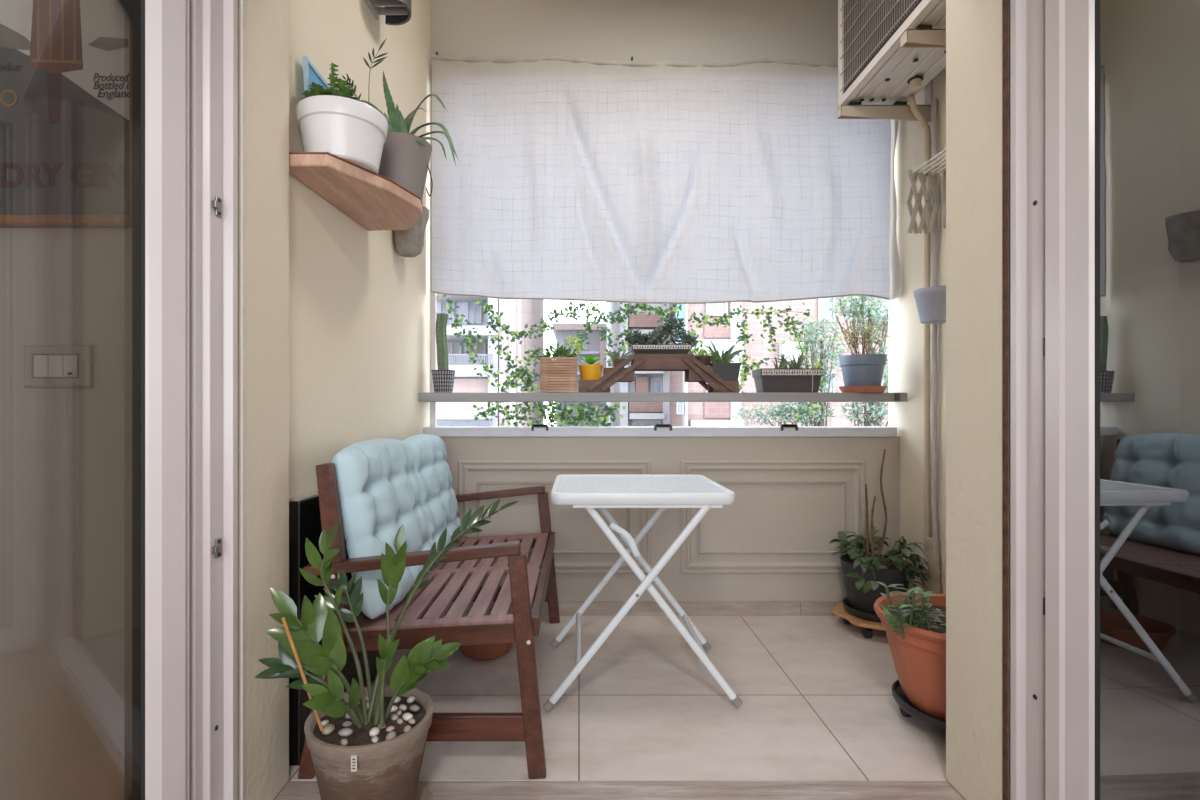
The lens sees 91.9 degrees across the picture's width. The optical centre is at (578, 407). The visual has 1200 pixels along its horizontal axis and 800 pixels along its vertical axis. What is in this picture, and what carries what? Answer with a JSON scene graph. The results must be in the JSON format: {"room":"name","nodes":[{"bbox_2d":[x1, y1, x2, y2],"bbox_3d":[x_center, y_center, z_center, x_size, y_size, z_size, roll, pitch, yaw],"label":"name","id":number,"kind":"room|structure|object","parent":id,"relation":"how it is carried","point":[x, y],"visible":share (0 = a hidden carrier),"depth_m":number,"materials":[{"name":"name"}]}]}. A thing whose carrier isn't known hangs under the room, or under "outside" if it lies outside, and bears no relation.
{"room":"balcony","nodes":[
{"label":"balcony","id":0,"kind":"room"},
{"bbox_2d":[0,228,131,799],"bbox_3d":[-1.762,-0.325,1.330,1.675,2.750,0.160,0,0,0],"label":"wall","id":1,"kind":"structure","parent":0,"point":[66,453],"depth_m":1.25,"materials":[{"name":"beige paint"}]},
{"bbox_2d":[24,345,92,387],"bbox_3d":[-1.119,-0.089,1.244,0.142,0.093,0.012,0,0,0],"label":"light switch","id":2,"kind":"object","parent":1,"relation":"attached to","point":[45,366],"visible":1,"depth_m":1.24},
{"bbox_2d":[0,0,131,227],"bbox_3d":[-1.355,-0.879,1.236,0.851,0.982,0.026,0,0,0],"label":"framed poster","id":3,"kind":"object","parent":1,"relation":"attached to","point":[66,65],"visible":0.91,"depth_m":1.24,"materials":[{"name":"paper"}]},
{"bbox_2d":[0,23,30,49],"bbox_3d":[-1.222,-0.793,1.240,0.138,0.060,0.001,0,0,0],"label":"print","id":4,"kind":"object","parent":3,"relation":"attached to","point":[13,36],"depth_m":1.24,"materials":[{"name":"grey"}]},
{"bbox_2d":[0,0,128,119],"bbox_3d":[-1.355,-0.879,1.244,0.819,0.950,0.008,0,0,0],"label":"print","id":5,"kind":"object","parent":3,"relation":"attached to","point":[60,59],"depth_m":1.24,"materials":[{"name":"paper"}]},
{"bbox_2d":[88,37,127,50],"bbox_3d":[-1.006,-0.778,1.240,0.086,0.030,0.001,0,0,0],"label":"print","id":6,"kind":"object","parent":3,"relation":"attached to","point":[94,43],"depth_m":1.24,"materials":[{"name":"grey"}]},
{"bbox_2d":[274,781,964,799],"bbox_3d":[0.105,1.101,1.468,2.110,0.099,0.337,0,0,0],"label":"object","id":7,"kind":"structure","parent":1,"relation":"attached to","point":[292,790],"depth_m":1.59,"materials":[{"name":"stone"}]},
{"bbox_2d":[415,781,433,799],"bbox_3d":[-0.520,1.032,1.452,0.306,0.036,0.306,0,0,0],"label":"saucer","id":8,"kind":"object","parent":7,"relation":"on","point":[423,792],"visible":0.21,"depth_m":1.54,"materials":[{"name":"ceramic"}]},
{"bbox_2d":[254,499,518,799],"bbox_3d":[-0.444,0.635,1.442,0.588,0.802,0.323,0,0,0],"label":"plant","id":9,"kind":"object","parent":8,"relation":"on","point":[362,769],"visible":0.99,"depth_m":1.38,"materials":[{"name":"green plant"}]},
{"bbox_2d":[322,724,334,734],"bbox_3d":[-0.604,0.774,1.397,0.028,0.019,0.037,0,0,0],"label":"pebble","id":10,"kind":"object","parent":9,"relation":"on","point":[328,729],"visible":0.98,"depth_m":1.39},
{"bbox_2d":[340,738,347,745],"bbox_3d":[-0.544,0.776,1.345,0.016,0.013,0.027,0,0,-34],"label":"pebble","id":11,"kind":"object","parent":9,"relation":"on","point":[344,742],"visible":0.94,"depth_m":1.34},
{"bbox_2d":[338,728,352,735],"bbox_3d":[-0.557,0.774,1.385,0.036,0.018,0.024,0,0,0],"label":"pebble","id":12,"kind":"object","parent":9,"relation":"on","point":[344,731],"visible":1,"depth_m":1.38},
{"bbox_2d":[343,721,351,726],"bbox_3d":[-0.567,0.775,1.421,0.024,0.014,0.018,0,0,0],"label":"pebble","id":13,"kind":"object","parent":9,"relation":"on","point":[347,723],"visible":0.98,"depth_m":1.42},
{"bbox_2d":[369,727,379,736],"bbox_3d":[-0.488,0.774,1.385,0.024,0.018,0.030,0,0,0],"label":"pebble","id":14,"kind":"object","parent":9,"relation":"on","point":[375,731],"visible":0.97,"depth_m":1.38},
{"bbox_2d":[371,736,378,742],"bbox_3d":[-0.477,0.776,1.356,0.018,0.012,0.022,0,0,0],"label":"pebble","id":15,"kind":"object","parent":9,"relation":"on","point":[375,739],"visible":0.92,"depth_m":1.35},
{"bbox_2d":[385,731,395,739],"bbox_3d":[-0.443,0.774,1.365,0.022,0.018,0.038,0,0,0],"label":"pebble","id":16,"kind":"object","parent":9,"relation":"on","point":[392,734],"visible":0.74,"depth_m":1.36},
{"bbox_2d":[402,713,412,720],"bbox_3d":[-0.430,0.775,1.456,0.029,0.016,0.027,0,0,0],"label":"pebble","id":17,"kind":"object","parent":9,"relation":"on","point":[405,716],"visible":1,"depth_m":1.45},
{"bbox_2d":[403,725,411,732],"bbox_3d":[-0.414,0.775,1.401,0.019,0.014,0.027,0,0,0],"label":"pebble","id":18,"kind":"object","parent":9,"relation":"on","point":[408,727],"visible":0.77,"depth_m":1.40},
{"bbox_2d":[407,696,415,702],"bbox_3d":[-0.446,0.775,1.541,0.020,0.015,0.024,0,0,0],"label":"pebble","id":19,"kind":"object","parent":9,"relation":"on","point":[411,699],"visible":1,"depth_m":1.53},
{"bbox_2d":[410,705,419,711],"bbox_3d":[-0.424,0.775,1.498,0.028,0.015,0.021,0,0,0],"label":"pebble","id":20,"kind":"object","parent":9,"relation":"on","point":[414,708],"visible":1,"depth_m":1.49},
{"bbox_2d":[238,0,288,799],"bbox_3d":[-1.708,-0.575,1.524,1.784,3.250,0.227,0,0,0],"label":"wall","id":21,"kind":"structure","parent":0,"point":[266,21],"depth_m":1.51,"materials":[{"name":"beige paint"}]},
{"bbox_2d":[106,0,188,799],"bbox_3d":[-1.024,-0.136,0.839,0.055,2.348,0.920,0,0,20],"label":"door","id":22,"kind":"structure","parent":21,"relation":"in","point":[158,30],"depth_m":1.20,"materials":[{"name":"white plastic"}]},
{"bbox_2d":[189,0,237,799],"bbox_3d":[-0.879,-0.161,1.349,0.122,2.419,0.123,0,0,0],"label":"trim","id":23,"kind":"structure","parent":21,"relation":"attached to","point":[213,24],"depth_m":1.33,"materials":[{"name":"white plastic"}]},
{"bbox_2d":[241,0,244,799],"bbox_3d":[-0.815,-0.160,1.407,0.003,2.420,0.010,0,0,0],"label":"trim","id":24,"kind":"structure","parent":21,"relation":"attached to","point":[242,1],"depth_m":1.40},
{"bbox_2d":[296,95,387,173],"bbox_3d":[-0.722,-0.808,1.775,0.262,0.160,0.262,0,0,0],"label":"pot","id":25,"kind":"object","parent":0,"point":[351,130],"depth_m":1.68,"materials":[{"name":"ceramic"}]},
{"bbox_2d":[289,0,430,610],"bbox_3d":[-0.937,-0.575,2.349,0.325,3.250,1.423,0,0,0],"label":"wall","id":26,"kind":"structure","parent":0,"point":[360,309],"depth_m":2.13,"materials":[{"name":"beige paint"}]},
{"bbox_2d":[289,152,422,230],"bbox_3d":[-0.701,-0.708,1.954,0.308,0.040,0.612,0,0,0],"label":"wall shelf","id":27,"kind":"object","parent":26,"relation":"attached to","point":[373,200],"visible":0.85,"depth_m":1.85,"materials":[{"name":"brown wood"}]},
{"bbox_2d":[302,56,329,95],"bbox_3d":[-0.821,-0.896,1.839,0.030,0.336,0.173,0,0,0],"label":"board","id":28,"kind":"object","parent":27,"relation":"on","point":[311,74],"visible":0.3,"depth_m":1.78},
{"bbox_2d":[296,38,388,173],"bbox_3d":[-0.722,-0.940,1.775,0.262,0.425,0.262,0,0,0],"label":"potted succulent","id":29,"kind":"object","parent":27,"relation":"on","point":[333,121],"visible":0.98,"depth_m":1.69,"materials":[{"name":"ceramic"}]},
{"bbox_2d":[360,71,458,198],"bbox_3d":[-0.591,-0.957,2.035,0.370,0.458,0.208,0,0,0],"label":"aloe","id":30,"kind":"object","parent":27,"relation":"on","point":[405,158],"visible":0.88,"depth_m":1.98,"materials":[{"name":"ceramic"}]},
{"bbox_2d":[378,132,431,198],"bbox_3d":[-0.622,-0.824,2.035,0.208,0.192,0.208,0,0,0],"label":"pot","id":31,"kind":"object","parent":30,"relation":"on","point":[405,158],"depth_m":1.96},
{"bbox_2d":[364,0,410,24],"bbox_3d":[-0.743,-1.673,2.270,0.167,0.235,0.176,0,0,0],"label":"wall lamp","id":32,"kind":"object","parent":26,"relation":"attached to","point":[396,12],"visible":0.99,"depth_m":2.31,"materials":[{"name":"grey metal"}]},
{"bbox_2d":[393,206,428,256],"bbox_3d":[-0.737,-0.780,2.560,0.142,0.210,0.173,0,0,0],"label":"wall planter","id":33,"kind":"object","parent":26,"relation":"attached to","point":[409,242],"visible":0.59,"depth_m":2.52,"materials":[{"name":"ceramic"}]},
{"bbox_2d":[419,393,906,401],"bbox_3d":[0.412,-0.053,2.926,2.400,0.045,0.177,0,0,0],"label":"shelf","id":34,"kind":"object","parent":26,"relation":"attached to","point":[423,397],"visible":1,"depth_m":2.85,"materials":[{"name":"metal"}]},
{"bbox_2d":[431,313,455,392],"bbox_3d":[-0.684,-0.277,2.930,0.121,0.402,0.121,0,0,0],"label":"potted cactus","id":35,"kind":"object","parent":34,"relation":"on","point":[443,378],"visible":1,"depth_m":2.91,"materials":[{"name":"plant"}]},
{"bbox_2d":[431,370,455,392],"bbox_3d":[-0.684,-0.133,2.930,0.121,0.114,0.121,0,0,0],"label":"pot","id":36,"kind":"object","parent":35,"relation":"on","point":[443,380],"depth_m":2.89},
{"bbox_2d":[533,335,584,392],"bbox_3d":[-0.103,-0.223,2.928,0.276,0.294,0.167,0,0,0],"label":"planter","id":37,"kind":"object","parent":34,"relation":"on","point":[558,374],"visible":1,"depth_m":2.85,"materials":[{"name":"brown wood"}]},
{"bbox_2d":[578,354,738,392],"bbox_3d":[0.394,-0.172,2.931,0.792,0.192,0.170,0,0,0],"label":"plant stand","id":38,"kind":"object","parent":34,"relation":"on","point":[694,370],"visible":0.94,"depth_m":2.86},
{"bbox_2d":[579,355,602,379],"bbox_3d":[0.060,-0.203,2.930,0.126,0.128,0.125,0,0,0],"label":"potted plant","id":39,"kind":"object","parent":38,"relation":"on","point":[590,371],"visible":0.9,"depth_m":2.89,"materials":[{"name":"ceramic"}]},
{"bbox_2d":[579,364,602,379],"bbox_3d":[0.060,-0.177,2.930,0.125,0.077,0.125,0,0,0],"label":"pot","id":40,"kind":"object","parent":39,"relation":"on","point":[588,371],"depth_m":2.88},
{"bbox_2d":[605,350,629,367],"bbox_3d":[0.201,-0.247,2.926,0.167,0.094,0.097,0,0,0],"label":"agave","id":41,"kind":"object","parent":38,"relation":"on","point":[616,359],"visible":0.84,"depth_m":2.92,"materials":[{"name":"green plant"}]},
{"bbox_2d":[611,359,624,367],"bbox_3d":[0.200,-0.223,2.930,0.074,0.045,0.074,0,0,0],"label":"pot","id":42,"kind":"object","parent":41,"relation":"on","point":[615,362],"depth_m":2.90,"materials":[{"name":"brown plastic"}]},
{"bbox_2d":[624,312,699,353],"bbox_3d":[0.418,-0.378,2.929,0.387,0.220,0.174,0,0,0],"label":"planter","id":43,"kind":"object","parent":38,"relation":"on","point":[646,343],"visible":1,"depth_m":2.88,"materials":[{"name":"plant"}]},
{"bbox_2d":[689,348,712,365],"bbox_3d":[0.620,-0.255,2.931,0.138,0.093,0.113,0,0,0],"label":"potted sedum","id":44,"kind":"object","parent":38,"relation":"on","point":[705,359],"visible":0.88,"depth_m":2.90,"materials":[{"name":"green plant"}]},
{"bbox_2d":[694,356,711,365],"bbox_3d":[0.620,-0.234,2.930,0.102,0.052,0.101,0,0,0],"label":"pot","id":45,"kind":"object","parent":44,"relation":"on","point":[706,360],"depth_m":2.89,"materials":[{"name":"brown plastic"}]},
{"bbox_2d":[703,340,744,380],"bbox_3d":[0.725,-0.243,2.924,0.224,0.214,0.166,0,0,0],"label":"aloe","id":46,"kind":"object","parent":38,"relation":"on","point":[728,371],"visible":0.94,"depth_m":2.87,"materials":[{"name":"plastic"}]},
{"bbox_2d":[710,363,741,380],"bbox_3d":[0.728,-0.179,2.925,0.144,0.087,0.144,0,0,0],"label":"pot","id":47,"kind":"object","parent":46,"relation":"on","point":[727,371],"depth_m":2.86,"materials":[{"name":"plastic"}]},
{"bbox_2d":[752,349,823,392],"bbox_3d":[1.062,-0.187,2.932,0.332,0.223,0.154,0,0,0],"label":"planter","id":48,"kind":"object","parent":34,"relation":"on","point":[794,378],"visible":1,"depth_m":2.87,"materials":[{"name":"plastic"}]},
{"bbox_2d":[839,386,886,392],"bbox_3d":[1.422,-0.092,2.910,0.220,0.032,0.220,0,0,0],"label":"saucer","id":49,"kind":"object","parent":34,"relation":"on","point":[844,389],"visible":0.94,"depth_m":2.83,"materials":[{"name":"ceramic"}]},
{"bbox_2d":[832,314,890,385],"bbox_3d":[1.417,-0.276,2.920,0.240,0.386,0.232,0,0,43],"label":"potted plant","id":50,"kind":"object","parent":49,"relation":"on","point":[863,369],"visible":0.96,"depth_m":2.85,"materials":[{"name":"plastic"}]},
{"bbox_2d":[288,615,946,780],"bbox_3d":[0.400,1.110,2.349,3.000,0.120,1.423,0,0,0],"label":"floor","id":51,"kind":"structure","parent":0,"point":[815,693],"depth_m":2.01,"materials":[{"name":"tile"}]},
{"bbox_2d":[289,491,380,765],"bbox_3d":[-0.816,0.659,2.025,0.034,0.782,0.653,0,0,3],"label":"board","id":52,"kind":"object","parent":51,"relation":"on","point":[304,511],"visible":0.36,"depth_m":1.71,"materials":[{"name":"black laminate"}]},
{"bbox_2d":[298,462,559,778],"bbox_3d":[-0.445,0.605,2.245,0.703,0.894,1.241,0,0,0],"label":"garden bench","id":53,"kind":"object","parent":51,"relation":"on","point":[420,622],"visible":0.65,"depth_m":1.67,"materials":[{"name":"wood"}]},
{"bbox_2d":[332,438,430,618],"bbox_3d":[-0.647,0.368,1.968,0.199,0.524,0.588,0,0,0],"label":"cushion","id":54,"kind":"object","parent":53,"relation":"on","point":[378,488],"visible":0.77,"depth_m":1.80,"materials":[{"name":"blue fabric"}]},
{"bbox_2d":[403,434,460,548],"bbox_3d":[-0.646,0.373,2.540,0.197,0.514,0.565,0,0,0],"label":"cushion","id":55,"kind":"object","parent":53,"relation":"on","point":[431,470],"visible":0.68,"depth_m":2.42,"materials":[{"name":"blue fabric"}]},
{"bbox_2d":[459,643,512,659],"bbox_3d":[-0.400,0.999,2.500,0.284,0.102,0.284,0,0,0],"label":"terracotta bowl","id":56,"kind":"object","parent":51,"relation":"on","point":[492,651],"visible":0.34,"depth_m":2.40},
{"bbox_2d":[543,474,741,711],"bbox_3d":[0.224,0.670,2.270,0.696,0.757,0.570,0,0,0],"label":"folding table","id":57,"kind":"object","parent":51,"relation":"on","point":[589,492],"visible":1,"depth_m":2.02,"materials":[{"name":"white"}]},
{"bbox_2d":[832,602,885,637],"bbox_3d":[1.393,1.011,2.737,0.355,0.078,0.338,0,0,30],"label":"caddy","id":58,"kind":"object","parent":51,"relation":"on","point":[839,610],"visible":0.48,"depth_m":2.65,"materials":[{"name":"brown wood"}]},
{"bbox_2d":[842,597,880,622],"bbox_3d":[1.400,0.952,2.740,0.284,0.040,0.284,0,0,0],"label":"saucer","id":59,"kind":"object","parent":58,"relation":"on","point":[863,615],"visible":0.34,"depth_m":2.66,"materials":[{"name":"black plastic"}]},
{"bbox_2d":[829,449,931,613],"bbox_3d":[1.386,0.578,2.718,0.372,0.770,0.413,0,0,0],"label":"potted plant","id":60,"kind":"object","parent":59,"relation":"on","point":[862,570],"visible":0.97,"depth_m":2.65,"materials":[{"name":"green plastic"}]},
{"bbox_2d":[840,554,911,613],"bbox_3d":[1.400,0.844,2.740,0.303,0.240,0.303,0,0,0],"label":"pot","id":61,"kind":"object","parent":60,"relation":"on","point":[861,596],"depth_m":2.63,"materials":[{"name":"black plastic"}]},
{"bbox_2d":[892,680,945,730],"bbox_3d":[1.235,1.006,1.915,0.356,0.088,0.356,0,0,0],"label":"trolley","id":62,"kind":"object","parent":51,"relation":"on","point":[907,709],"visible":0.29,"depth_m":1.88,"materials":[{"name":"black plastic"}]},
{"bbox_2d":[874,582,945,720],"bbox_3d":[1.228,0.774,1.917,0.483,0.411,0.468,0,0,18],"label":"jade plant","id":63,"kind":"object","parent":62,"relation":"on","point":[914,623],"visible":0.49,"depth_m":1.83,"materials":[{"name":"orange plastic"}]},
{"bbox_2d":[430,0,837,83],"bbox_3d":[0.430,-1.948,3.145,2.460,0.505,0.230,0,0,0],"label":"wall header","id":64,"kind":"structure","parent":0,"point":[644,30],"depth_m":3.03,"materials":[{"name":"beige paint"}]},
{"bbox_2d":[430,51,900,303],"bbox_3d":[0.424,-1.185,2.980,2.369,1.301,0.124,0,0,2],"label":"curtain","id":65,"kind":"object","parent":64,"relation":"hanging from","point":[512,77],"visible":0.98,"depth_m":2.98,"materials":[{"name":"fabric"}]},
{"bbox_2d":[440,436,899,600],"bbox_3d":[0.430,0.598,3.002,2.460,0.905,0.115,0,0,0],"label":"wall","id":66,"kind":"structure","parent":0,"point":[761,517],"depth_m":2.94,"materials":[{"name":"paint"}]},
{"bbox_2d":[431,293,436,426],"bbox_3d":[-0.766,-0.800,3.050,0.028,1.800,0.030,0,0,0],"label":"trim","id":67,"kind":"structure","parent":66,"relation":"attached to","point":[434,295],"depth_m":3.04,"materials":[{"name":"white plastic"}]},
{"bbox_2d":[477,481,629,554],"bbox_3d":[-0.130,0.557,2.941,0.777,0.373,0.010,0,0,0],"label":"trim","id":68,"kind":"structure","parent":66,"relation":"attached to","point":[479,483],"depth_m":2.94,"materials":[{"name":"paint"}]},
{"bbox_2d":[458,460,650,573],"bbox_3d":[-0.124,0.552,2.939,0.980,0.576,0.013,0,0,0],"label":"trim","id":69,"kind":"structure","parent":66,"relation":"attached to","point":[464,466],"depth_m":2.94,"materials":[{"name":"paint"}]},
{"bbox_2d":[429,601,841,615],"bbox_3d":[0.415,1.016,2.939,2.408,0.069,0.012,0,0,0],"label":"baseboard","id":70,"kind":"structure","parent":66,"relation":"attached to","point":[566,608],"depth_m":2.93,"materials":[{"name":"stone"}]},
{"bbox_2d":[424,426,896,436],"bbox_3d":[0.411,0.121,3.002,2.388,0.047,0.155,0,0,0],"label":"window sill","id":71,"kind":"structure","parent":66,"relation":"on","point":[455,431],"depth_m":2.92,"materials":[{"name":"grey paint"}]},
{"bbox_2d":[531,424,547,430],"bbox_3d":[-0.197,0.098,2.935,0.086,0.032,0.040,0,0,0],"label":"clip","id":72,"kind":"object","parent":71,"relation":"attached to","point":[533,425],"visible":1,"depth_m":2.92,"materials":[{"name":"black plastic"}]},
{"bbox_2d":[654,424,671,430],"bbox_3d":[0.424,0.098,2.935,0.091,0.032,0.040,0,0,0],"label":"clip","id":73,"kind":"object","parent":71,"relation":"attached to","point":[655,425],"visible":1,"depth_m":2.92,"materials":[{"name":"black plastic"}]},
{"bbox_2d":[780,424,797,430],"bbox_3d":[1.059,0.098,2.935,0.086,0.032,0.040,0,0,0],"label":"clip","id":74,"kind":"object","parent":71,"relation":"attached to","point":[781,425],"visible":1,"depth_m":2.92,"materials":[{"name":"black plastic"}]},
{"bbox_2d":[430,78,892,426],"bbox_3d":[0.421,-0.789,2.982,2.366,1.790,0.141,0,0,0],"label":"net","id":75,"kind":"object","parent":66,"relation":"attached to","point":[443,122],"visible":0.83,"depth_m":2.97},
{"bbox_2d":[437,295,502,385],"bbox_3d":[-0.574,-0.358,3.079,0.347,0.488,0.061,0,0,-4],"label":"strand","id":76,"kind":"object","parent":75,"relation":"attached to","point":[471,339],"visible":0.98,"depth_m":3.07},
{"bbox_2d":[493,346,539,392],"bbox_3d":[-0.322,-0.179,3.073,0.273,0.300,0.060,0,0,0],"label":"strand","id":77,"kind":"object","parent":75,"relation":"attached to","point":[508,383],"visible":0.9,"depth_m":3.07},
{"bbox_2d":[475,300,574,379],"bbox_3d":[-0.286,-0.356,3.078,0.538,0.441,0.057,0,0,0],"label":"strand","id":78,"kind":"object","parent":75,"relation":"attached to","point":[487,307],"visible":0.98,"depth_m":3.08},
{"bbox_2d":[473,402,625,426],"bbox_3d":[-0.160,0.029,3.074,0.813,0.194,0.070,0,0,0],"label":"strand","id":79,"kind":"object","parent":75,"relation":"attached to","point":[609,410],"visible":0.94,"depth_m":3.07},
{"bbox_2d":[566,301,637,350],"bbox_3d":[0.125,-0.434,3.077,0.385,0.268,0.064,0,0,0],"label":"strand","id":80,"kind":"object","parent":75,"relation":"attached to","point":[602,316],"visible":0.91,"depth_m":3.07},
{"bbox_2d":[593,312,632,366],"bbox_3d":[0.183,-0.355,3.080,0.227,0.307,0.053,0,0,4],"label":"strand","id":81,"kind":"object","parent":75,"relation":"attached to","point":[604,328],"visible":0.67,"depth_m":3.07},
{"bbox_2d":[620,303,681,324],"bbox_3d":[0.392,-0.509,3.078,0.349,0.167,0.053,0,0,3],"label":"strand","id":82,"kind":"object","parent":75,"relation":"attached to","point":[657,309],"visible":0.81,"depth_m":3.07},
{"bbox_2d":[687,302,809,355],"bbox_3d":[0.893,-0.402,3.075,0.667,0.332,0.058,0,0,0],"label":"strand","id":83,"kind":"object","parent":75,"relation":"attached to","point":[725,316],"visible":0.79,"depth_m":3.07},
{"bbox_2d":[737,353,769,392],"bbox_3d":[0.918,-0.176,3.075,0.200,0.246,0.052,0,0,0],"label":"strand","id":84,"kind":"object","parent":75,"relation":"attached to","point":[746,370],"visible":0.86,"depth_m":3.07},
{"bbox_2d":[760,311,808,356],"bbox_3d":[1.089,-0.392,3.075,0.266,0.248,0.050,0,0,2],"label":"strand","id":85,"kind":"object","parent":75,"relation":"attached to","point":[793,328],"visible":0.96,"depth_m":3.07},
{"bbox_2d":[781,361,825,420],"bbox_3d":[1.190,-0.076,3.084,0.231,0.351,0.056,0,0,4],"label":"strand","id":86,"kind":"object","parent":75,"relation":"attached to","point":[807,408],"visible":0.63,"depth_m":3.08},
{"bbox_2d":[697,481,845,554],"bbox_3d":[0.977,0.557,2.941,0.757,0.373,0.010,0,0,0],"label":"trim","id":87,"kind":"structure","parent":66,"relation":"attached to","point":[843,483],"depth_m":2.94,"materials":[{"name":"paint"}]},
{"bbox_2d":[680,460,864,573],"bbox_3d":[0.983,0.552,2.939,0.939,0.576,0.013,0,0,0],"label":"trim","id":88,"kind":"structure","parent":66,"relation":"attached to","point":[687,566],"depth_m":2.94,"materials":[{"name":"paint"}]},
{"bbox_2d":[889,67,945,593],"bbox_3d":[1.750,-0.575,2.349,0.300,3.250,1.423,0,0,0],"label":"wall","id":89,"kind":"structure","parent":0,"point":[906,341],"depth_m":2.80,"materials":[{"name":"beige paint"}]},
{"bbox_2d":[837,80,931,144],"bbox_3d":[1.414,-1.480,2.690,0.418,0.540,0.052,0,0,0],"label":"wall bracket","id":90,"kind":"object","parent":89,"relation":"attached to","point":[899,110],"visible":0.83,"depth_m":2.67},
{"bbox_2d":[838,0,945,107],"bbox_3d":[1.373,-1.673,2.333,0.323,0.593,0.805,0,0,0],"label":"air conditioner","id":91,"kind":"object","parent":90,"relation":"on","point":[873,68],"visible":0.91,"depth_m":2.46,"materials":[{"name":"metal"}]},
{"bbox_2d":[840,0,917,91],"bbox_3d":[1.216,-1.696,2.333,0.008,0.468,0.725,0,0,0],"label":"grille","id":92,"kind":"object","parent":91,"relation":"attached to","point":[866,26],"depth_m":2.48,"materials":[{"name":"metal"}]},
{"bbox_2d":[908,76,922,83],"bbox_3d":[1.450,-1.412,2.500,0.060,0.006,0.059,0,0,0],"label":"washer","id":93,"kind":"object","parent":91,"relation":"in","point":[911,79],"depth_m":2.48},
{"bbox_2d":[908,94,930,541],"bbox_3d":[1.558,-0.337,2.653,0.124,2.174,0.032,0,0,-18],"label":"pipe","id":94,"kind":"object","parent":89,"relation":"attached to","point":[919,116],"visible":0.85,"depth_m":2.66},
{"bbox_2d":[921,535,941,593],"bbox_3d":[1.588,0.743,2.642,0.060,0.316,0.121,0,0,0],"label":"pipe cover","id":95,"kind":"object","parent":94,"relation":"attached to","point":[931,564],"visible":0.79,"depth_m":2.61,"materials":[{"name":"plastic"}]},
{"bbox_2d":[900,25,945,47],"bbox_3d":[1.408,-1.480,2.155,0.406,0.540,0.052,0,0,0],"label":"wall bracket","id":96,"kind":"object","parent":89,"relation":"attached to","point":[922,36],"visible":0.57,"depth_m":2.13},
{"bbox_2d":[906,148,945,233],"bbox_3d":[1.542,-0.923,2.232,0.159,0.292,0.724,0,0,0],"label":"drying rack","id":97,"kind":"object","parent":89,"relation":"attached to","point":[932,175],"visible":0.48,"depth_m":2.58,"materials":[{"name":"grey paint"}]},
{"bbox_2d":[913,286,945,323],"bbox_3d":[1.537,-0.446,2.500,0.167,0.150,0.160,0,0,0],"label":"pot","id":98,"kind":"object","parent":89,"relation":"hanging from","point":[930,301],"visible":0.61,"depth_m":2.45,"materials":[{"name":"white plastic"}]},
{"bbox_2d":[931,99,937,556],"bbox_3d":[1.603,-0.331,2.615,0.025,2.119,0.033,0,0,0],"label":"hose","id":99,"kind":"object","parent":89,"relation":"attached to","point":[934,134],"visible":0.85,"depth_m":2.61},
{"bbox_2d":[946,0,1009,799],"bbox_3d":[1.766,-0.575,1.524,1.467,3.250,0.227,0,0,0],"label":"wall","id":100,"kind":"structure","parent":0,"point":[973,27],"depth_m":1.51,"materials":[{"name":"beige paint"}]},
{"bbox_2d":[1002,0,1007,799],"bbox_3d":[1.032,-0.160,1.404,0.003,2.420,0.016,0,0,0],"label":"trim","id":101,"kind":"structure","parent":100,"relation":"attached to","point":[1004,2],"depth_m":1.41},
{"bbox_2d":[1010,0,1044,799],"bbox_3d":[1.092,-0.161,1.351,0.116,2.419,0.121,0,0,0],"label":"trim","id":102,"kind":"structure","parent":100,"relation":"attached to","point":[1027,17],"depth_m":1.36,"materials":[{"name":"white plastic"}]},
{"bbox_2d":[1045,0,1199,799],"bbox_3d":[1.078,-0.136,0.844,0.060,2.348,0.920,0,0,-1],"label":"door","id":103,"kind":"structure","parent":100,"relation":"in","point":[1122,77],"depth_m":1.16,"materials":[{"name":"white plastic"}]},
{"label":"outside","id":104,"kind":"structure","parent":0,"visible":0},
{"bbox_3d":[0.000,14.200,36.700,120.000,0.300,66.600,0,0,0],"label":"ground","id":105,"kind":"structure","parent":104,"visible":0},
{"bbox_2d":[437,294,543,425],"bbox_3d":[-5.200,-0.313,18.350,7.600,28.726,9.300,0,0,0],"label":"apartment block","id":106,"kind":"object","parent":105,"relation":"on","point":[533,310],"visible":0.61,"depth_m":14.00,"materials":[{"name":"white concrete"}]},
{"bbox_2d":[553,323,605,425],"bbox_3d":[0.861,5.093,30.900,4.143,17.914,9.000,0,0,0],"label":"apartment block","id":107,"kind":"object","parent":105,"relation":"on","point":[597,348],"visible":0.13,"depth_m":26.97,"materials":[{"name":"white concrete"}]},
{"bbox_2d":[606,302,669,425],"bbox_3d":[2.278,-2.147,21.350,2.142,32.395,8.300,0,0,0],"label":"block","id":108,"kind":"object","parent":105,"relation":"on","point":[643,383],"visible":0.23,"depth_m":17.50,"materials":[{"name":"concrete"}]},
{"bbox_2d":[670,296,888,426],"bbox_3d":[6.463,-0.575,15.700,8.125,29.250,3.200,0,0,0],"label":"building","id":109,"kind":"structure","parent":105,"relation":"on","point":[713,416],"depth_m":14.50,"materials":[{"name":"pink brick"}]},
{"bbox_2d":[674,304,684,343],"bbox_3d":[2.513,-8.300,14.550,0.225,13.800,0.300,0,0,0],"label":"shutter","id":110,"kind":"object","parent":109,"relation":"hanging from","point":[681,314],"depth_m":14.40,"materials":[{"name":"metal"}]},
{"bbox_2d":[731,315,849,425],"bbox_3d":[4.003,6.136,10.983,2.118,15.834,0.971,0,0,0],"label":"tree","id":111,"kind":"object","parent":105,"relation":"on","point":[819,416],"visible":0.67,"depth_m":10.93,"materials":[{"name":"green plant"}]},
{"bbox_2d":[826,296,888,426],"bbox_3d":[4.633,6.035,9.445,1.133,16.036,0.851,0,0,-22],"label":"tree","id":112,"kind":"object","parent":105,"relation":"on","point":[869,407],"visible":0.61,"depth_m":9.44,"materials":[{"name":"green plant"}]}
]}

